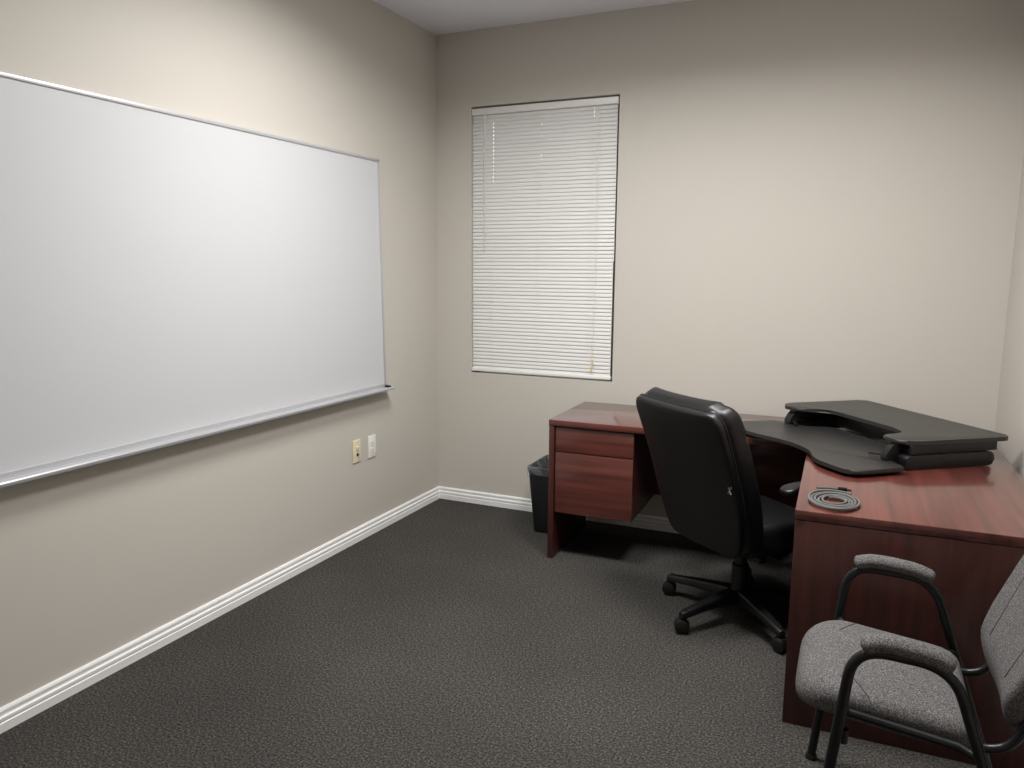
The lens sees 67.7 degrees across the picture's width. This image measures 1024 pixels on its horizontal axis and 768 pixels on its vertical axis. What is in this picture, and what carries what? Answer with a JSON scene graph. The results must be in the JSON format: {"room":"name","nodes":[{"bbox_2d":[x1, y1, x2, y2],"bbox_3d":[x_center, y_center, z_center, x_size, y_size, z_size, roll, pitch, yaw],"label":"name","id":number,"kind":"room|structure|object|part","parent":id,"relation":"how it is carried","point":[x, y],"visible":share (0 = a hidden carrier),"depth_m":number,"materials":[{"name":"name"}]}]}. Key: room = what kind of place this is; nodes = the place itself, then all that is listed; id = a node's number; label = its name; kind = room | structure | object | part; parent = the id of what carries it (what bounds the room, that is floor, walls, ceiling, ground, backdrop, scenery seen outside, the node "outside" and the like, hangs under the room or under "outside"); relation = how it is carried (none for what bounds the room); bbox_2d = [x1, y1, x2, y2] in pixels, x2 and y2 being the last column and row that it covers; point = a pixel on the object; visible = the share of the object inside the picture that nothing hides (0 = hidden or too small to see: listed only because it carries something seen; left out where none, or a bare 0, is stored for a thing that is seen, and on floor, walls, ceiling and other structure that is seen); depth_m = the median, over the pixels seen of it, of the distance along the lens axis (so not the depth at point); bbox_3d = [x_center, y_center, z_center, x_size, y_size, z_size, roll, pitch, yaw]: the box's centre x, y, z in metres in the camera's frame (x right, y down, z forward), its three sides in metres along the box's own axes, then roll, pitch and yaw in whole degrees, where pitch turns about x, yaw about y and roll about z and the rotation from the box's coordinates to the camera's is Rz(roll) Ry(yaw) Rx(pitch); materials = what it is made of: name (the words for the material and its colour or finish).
{"room":"private office","nodes":[
{"label":"private office","id":0,"kind":"room"},
{"bbox_2d":[0,0,438,707],"bbox_3d":[-1.485,-0.378,2.776,0.120,2.894,4.870,4,9,24],"label":"wall","id":1,"kind":"structure","parent":0,"point":[95,559],"depth_m":3.27,"materials":[{"name":"grey paint"}]},
{"bbox_2d":[0,71,394,487],"bbox_3d":[-1.203,-0.434,3.160,0.072,1.267,2.470,4,9,24],"label":"whiteboard","id":2,"kind":"object","parent":1,"relation":"attached to","point":[167,278],"visible":1,"depth_m":2.92,"materials":[{"name":"white plastic"}]},
{"bbox_2d":[0,385,394,487],"bbox_3d":[-1.207,0.180,3.252,0.071,0.024,2.470,4,9,24],"label":"marker tray","id":3,"kind":"object","parent":2,"relation":"on","point":[24,473],"depth_m":2.98,"materials":[{"name":"silver metal"}]},
{"bbox_2d":[0,486,439,733],"bbox_3d":[-1.459,1.027,2.904,0.016,0.078,4.750,4,9,24],"label":"baseboard","id":4,"kind":"structure","parent":1,"relation":"attached to","point":[31,704],"depth_m":3.13,"materials":[{"name":"white paint"}]},
{"bbox_2d":[352,439,360,463],"bbox_3d":[-0.845,0.367,4.168,0.014,0.126,0.071,4,9,24],"label":"wall plate","id":5,"kind":"object","parent":1,"relation":"attached to","point":[356,444],"visible":1,"depth_m":4.16,"materials":[{"name":"beige plastic"}]},
{"bbox_2d":[368,434,375,457],"bbox_3d":[-0.787,0.351,4.298,0.009,0.126,0.071,4,9,24],"label":"power outlet","id":6,"kind":"object","parent":1,"relation":"attached to","point":[371,439],"visible":1,"depth_m":4.29,"materials":[{"name":"white plastic"}]},
{"bbox_2d":[0,498,975,767],"bbox_3d":[-0.062,1.220,2.292,3.325,0.100,4.990,4,9,24],"label":"floor","id":7,"kind":"structure","parent":0,"point":[448,635],"depth_m":2.85,"materials":[{"name":"grey carpet"}]},
{"bbox_2d":[528,455,548,533],"bbox_3d":[0.256,0.647,4.476,0.238,0.386,0.338,4,9,24],"label":"wastebasket","id":8,"kind":"object","parent":7,"relation":"on","point":[538,471],"visible":0.32,"depth_m":4.36,"materials":[{"name":"black plastic"}]},
{"bbox_2d":[636,387,800,652],"bbox_3d":[0.947,0.522,3.259,0.742,1.006,0.702,-4,10,-30],"label":"office chair","id":9,"kind":"object","parent":7,"relation":"on","point":[700,451],"visible":0.94,"depth_m":3.07,"materials":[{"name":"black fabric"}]},
{"bbox_3d":[0.851,0.901,3.468,0.317,0.058,0.074,7,11,39],"label":"leg","id":10,"kind":"part","parent":9,"relation":"part of","materials":[{"name":"black plastic"}]},
{"bbox_3d":[0.774,0.351,3.154,0.288,0.640,0.543,-4,9,-25],"label":"backrest","id":11,"kind":"part","parent":9,"relation":"part of","materials":[{"name":"black leather"}]},
{"bbox_3d":[0.836,0.933,3.252,0.317,0.058,0.074,-5,10,-31],"label":"leg","id":12,"kind":"part","parent":9,"relation":"part of","materials":[{"name":"black plastic"}]},
{"bbox_3d":[1.071,0.895,3.521,0.074,0.058,0.317,4,9,23],"label":"leg","id":13,"kind":"part","parent":9,"relation":"part of","materials":[{"name":"black plastic"}]},
{"bbox_3d":[1.036,0.948,3.167,0.074,0.058,0.317,-1,9,-12],"label":"leg","id":14,"kind":"part","parent":9,"relation":"part of","materials":[{"name":"black plastic"}]},
{"bbox_3d":[1.044,0.602,3.324,0.500,0.146,0.516,-4,9,-25],"label":"seat","id":15,"kind":"part","parent":9,"relation":"part of","materials":[{"name":"black leather"}]},
{"bbox_3d":[1.184,0.924,3.332,0.317,0.058,0.074,1,9,5],"label":"leg","id":16,"kind":"part","parent":9,"relation":"part of","materials":[{"name":"black plastic"}]},
{"bbox_3d":[1.170,0.409,3.033,0.249,0.045,0.071,-4,9,-25],"label":"armrest","id":17,"kind":"part","parent":9,"relation":"part of","materials":[{"name":"black plastic"}]},
{"bbox_2d":[547,402,1023,767],"bbox_3d":[1.013,0.643,3.352,2.000,0.740,1.652,4,9,23],"label":"office desk","id":18,"kind":"object","parent":7,"relation":"on","point":[965,525],"visible":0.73,"depth_m":2.47,"materials":[{"name":"brown wood"}]},
{"bbox_3d":[0.314,0.524,4.215,0.028,0.708,0.579,4,9,23],"label":"panel","id":19,"kind":"part","parent":18,"relation":"part of","materials":[{"name":"brown wood"}]},
{"bbox_3d":[0.412,0.518,3.873,0.408,0.320,0.018,4,9,23],"label":"drawer","id":20,"kind":"part","parent":18,"relation":"part of","materials":[{"name":"brown wood"}]},
{"bbox_3d":[0.413,0.294,3.839,0.408,0.124,0.018,4,9,23],"label":"drawer","id":21,"kind":"part","parent":18,"relation":"part of","materials":[{"name":"brown wood"}]},
{"bbox_3d":[1.001,0.407,4.187,1.240,0.458,0.020,4,9,23],"label":"modesty panel","id":22,"kind":"part","parent":18,"relation":"part of","materials":[{"name":"brown wood"}]},
{"bbox_2d":[807,486,860,510],"bbox_3d":[1.068,0.380,2.534,0.164,0.023,0.238,4,9,24],"label":"coiled cable","id":23,"kind":"object","parent":18,"relation":"on","point":[840,493],"visible":1,"depth_m":2.54,"materials":[{"name":"grey plastic"}]},
{"bbox_2d":[743,400,1007,474],"bbox_3d":[1.513,0.214,3.348,0.791,0.113,0.937,-2,9,-13],"label":"desk riser","id":24,"kind":"object","parent":18,"relation":"on","point":[919,441],"visible":0.97,"depth_m":3.21,"materials":[{"name":"black plastic"}]},
{"bbox_3d":[1.550,0.137,3.733,0.402,0.039,0.044,-2,9,-13],"label":"rail","id":25,"kind":"part","parent":24,"relation":"part of","materials":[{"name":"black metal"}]},
{"bbox_3d":[1.534,0.185,3.737,0.410,0.056,0.050,-2,9,-13],"label":"rail","id":26,"kind":"part","parent":24,"relation":"part of","materials":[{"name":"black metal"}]},
{"bbox_2d":[743,420,903,474],"bbox_3d":[1.353,0.255,3.316,0.461,0.016,0.937,-2,9,-13],"label":"keyboard tray","id":27,"kind":"object","parent":24,"relation":"on","point":[839,450],"depth_m":3.27,"materials":[{"name":"black plastic"}]},
{"bbox_3d":[1.710,0.296,3.008,0.410,0.056,0.050,-2,9,-13],"label":"rail","id":28,"kind":"part","parent":24,"relation":"part of","materials":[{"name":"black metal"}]},
{"bbox_3d":[1.726,0.248,3.004,0.402,0.039,0.044,-2,9,-13],"label":"rail","id":29,"kind":"part","parent":24,"relation":"part of","materials":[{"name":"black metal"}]},
{"bbox_3d":[1.264,0.809,2.379,0.758,0.706,0.028,4,9,23],"label":"panel","id":30,"kind":"part","parent":18,"relation":"part of","materials":[{"name":"brown wood"}]},
{"bbox_2d":[795,554,1023,767],"bbox_3d":[1.080,0.764,1.951,0.655,0.920,0.594,4,9,24],"label":"chair","id":31,"kind":"object","parent":7,"relation":"on","point":[920,690],"visible":1,"depth_m":1.86,"materials":[{"name":"grey fabric"}]},
{"bbox_3d":[0.965,0.763,2.003,0.402,0.106,0.445,4,9,24],"label":"seat","id":32,"kind":"part","parent":31,"relation":"part of","materials":[{"name":"grey fabric"}]},
{"bbox_3d":[1.111,0.733,2.213,0.316,0.061,0.044,4,9,24],"label":"seat rail","id":33,"kind":"part","parent":31,"relation":"part of","materials":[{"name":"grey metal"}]},
{"bbox_3d":[0.944,0.931,1.738,0.504,0.652,0.025,4,9,24],"label":"frame","id":34,"kind":"part","parent":31,"relation":"part of","materials":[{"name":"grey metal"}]},
{"bbox_3d":[0.910,0.800,1.754,0.298,0.061,0.044,4,9,24],"label":"seat rail","id":35,"kind":"part","parent":31,"relation":"part of","materials":[{"name":"grey metal"}]},
{"bbox_3d":[1.284,0.557,1.827,0.212,0.470,0.448,4,9,24],"label":"backrest","id":36,"kind":"part","parent":31,"relation":"part of","materials":[{"name":"grey fabric"}]},
{"bbox_2d":[373,0,690,34],"bbox_3d":[-0.039,-1.741,1.846,3.325,0.100,4.990,4,9,24],"label":"ceiling","id":37,"kind":"structure","parent":0,"point":[438,17],"depth_m":4.16,"materials":[{"name":"white paint"}]},
{"bbox_2d":[435,0,1023,517],"bbox_3d":[0.955,-0.583,4.263,3.085,2.894,0.120,4,9,24],"label":"wall","id":38,"kind":"structure","parent":0,"point":[817,200],"depth_m":3.96,"materials":[{"name":"grey paint"}]},
{"bbox_2d":[476,96,619,380],"bbox_3d":[0.202,-0.848,4.592,0.924,1.608,0.069,4,9,24],"label":"window","id":39,"kind":"structure","parent":38,"relation":"in","point":[613,284],"depth_m":4.41,"materials":[{"name":"brown metal"}]},
{"bbox_2d":[472,96,619,379],"bbox_3d":[0.172,-0.839,4.533,0.913,1.588,0.044,4,9,24],"label":"window blind","id":40,"kind":"object","parent":39,"relation":"attached to","point":[544,229],"visible":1,"depth_m":4.52,"materials":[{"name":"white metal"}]},
{"bbox_3d":[-0.124,-0.851,4.657,0.001,1.534,0.002,4,9,24],"label":"ladder cord","id":41,"kind":"part","parent":40,"relation":"part of","materials":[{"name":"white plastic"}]},
{"bbox_3d":[0.158,-0.830,4.530,0.001,1.534,0.002,4,9,24],"label":"ladder cord","id":42,"kind":"part","parent":40,"relation":"part of","materials":[{"name":"white fabric"}]},
{"bbox_3d":[0.165,-0.065,4.654,0.909,0.020,0.026,4,9,24],"label":"rail","id":43,"kind":"part","parent":40,"relation":"part of","materials":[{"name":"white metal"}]},
{"bbox_3d":[0.450,-0.808,4.400,0.001,1.534,0.002,4,9,24],"label":"ladder cord","id":44,"kind":"part","parent":40,"relation":"part of","materials":[{"name":"white fabric"}]},
{"bbox_3d":[0.480,-0.828,4.378,0.017,1.487,0.005,4,9,24],"label":"pull cord","id":45,"kind":"part","parent":40,"relation":"part of","materials":[{"name":"white fabric"}]},
{"bbox_3d":[0.209,-0.850,4.606,0.904,1.588,0.004,4,9,24],"label":"pane","id":46,"kind":"part","parent":39,"relation":"part of","materials":[{"name":"glass"}]},
{"bbox_2d":[439,486,679,533],"bbox_3d":[0.916,0.818,4.411,3.085,0.078,0.016,4,9,24],"label":"baseboard","id":47,"kind":"structure","parent":38,"relation":"attached to","point":[497,500],"depth_m":4.81,"materials":[{"name":"white paint"}]},
{"bbox_2d":[995,153,1023,478],"bbox_3d":[1.433,-0.159,1.470,0.120,2.894,4.870,4,9,24],"label":"wall","id":48,"kind":"structure","parent":0,"point":[1010,406],"depth_m":3.38,"materials":[{"name":"grey paint"}]}
]}

